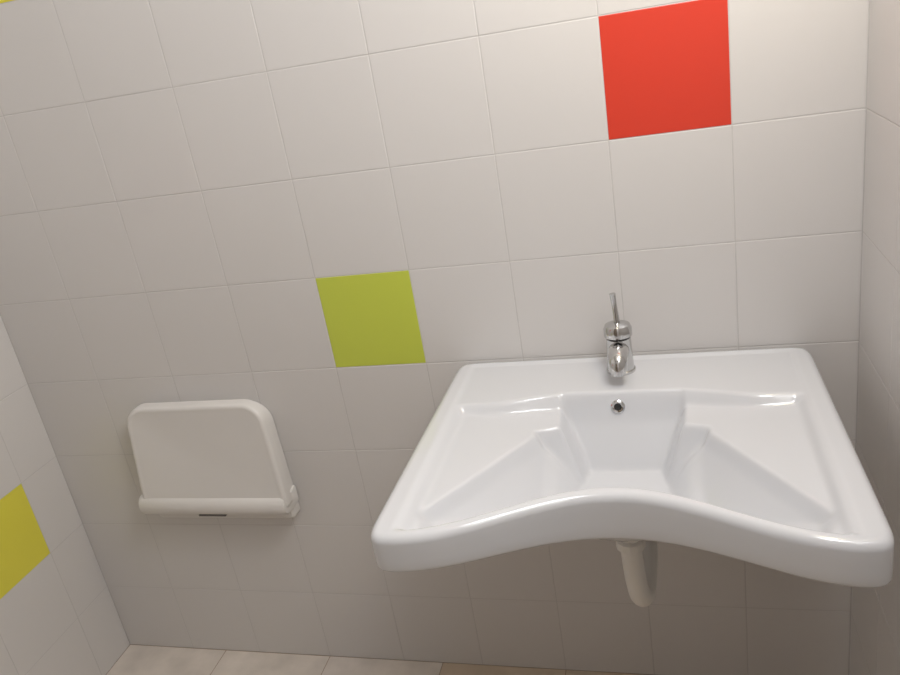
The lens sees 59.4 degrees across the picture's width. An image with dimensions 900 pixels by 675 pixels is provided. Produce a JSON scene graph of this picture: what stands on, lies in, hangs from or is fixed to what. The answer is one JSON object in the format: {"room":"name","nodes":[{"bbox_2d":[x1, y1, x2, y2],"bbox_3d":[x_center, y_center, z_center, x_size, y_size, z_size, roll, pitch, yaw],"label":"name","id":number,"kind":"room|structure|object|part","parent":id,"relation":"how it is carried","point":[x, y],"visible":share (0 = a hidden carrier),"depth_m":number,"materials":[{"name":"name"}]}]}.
{"room":"public restroom","nodes":[
{"label":"public restroom","id":0,"kind":"room"},
{"bbox_2d":[0,315,129,674],"bbox_3d":[-1.381,0.084,0.733,0.080,2.720,2.320,-3,22,16],"label":"wall","id":1,"kind":"structure","parent":0,"point":[59,615],"depth_m":1.89,"materials":[{"name":"white tile"}]},
{"bbox_2d":[106,644,650,674],"bbox_3d":[-0.266,1.260,0.960,1.920,0.080,2.320,-3,22,16],"label":"floor","id":2,"kind":"structure","parent":0,"point":[136,659],"depth_m":2.01,"materials":[{"name":"beige tile"}]},
{"bbox_2d":[0,0,869,674],"bbox_3d":[-0.215,-0.417,1.490,1.920,2.720,0.080,-3,22,16],"label":"wall","id":3,"kind":"structure","parent":0,"point":[318,214],"depth_m":1.54,"materials":[{"name":"white tile"}]},
{"bbox_2d":[127,399,299,517],"bbox_3d":[-0.556,0.290,1.803,0.388,0.305,0.070,-3,22,16],"label":"seat","id":4,"kind":"object","parent":3,"relation":"attached to","point":[210,458],"visible":1,"depth_m":1.77,"materials":[{"name":"white plastic"}]},
{"bbox_2d":[371,348,893,606],"bbox_3d":[0.294,0.317,1.311,0.659,0.379,0.574,-3,22,16],"label":"washbasin","id":5,"kind":"object","parent":3,"relation":"attached to","point":[749,456],"visible":1,"depth_m":1.22,"materials":[{"name":"white ceramic"}]},
{"bbox_2d":[603,293,635,376],"bbox_3d":[0.294,0.003,1.390,0.052,0.148,0.107,-3,22,16],"label":"mixer tap","id":6,"kind":"object","parent":5,"relation":"on","point":[617,333],"visible":1,"depth_m":1.39,"materials":[{"name":"silver metal"}]},
{"bbox_3d":[0.292,-0.050,1.400,0.011,0.059,0.017,-19,23,-23],"label":"lever","id":7,"kind":"part","parent":6,"relation":"part of","materials":[{"name":"silver metal"}]},
{"bbox_3d":[0.296,0.033,1.387,0.037,0.040,0.078,-3,22,16],"label":"spout","id":8,"kind":"part","parent":6,"relation":"part of","materials":[{"name":"silver metal"}]},
{"bbox_2d":[849,0,899,674],"bbox_3d":[0.423,-0.025,0.216,0.080,2.720,2.320,-3,22,16],"label":"wall","id":9,"kind":"structure","parent":0,"point":[875,612],"depth_m":1.23,"materials":[{"name":"white tile"}]}
]}

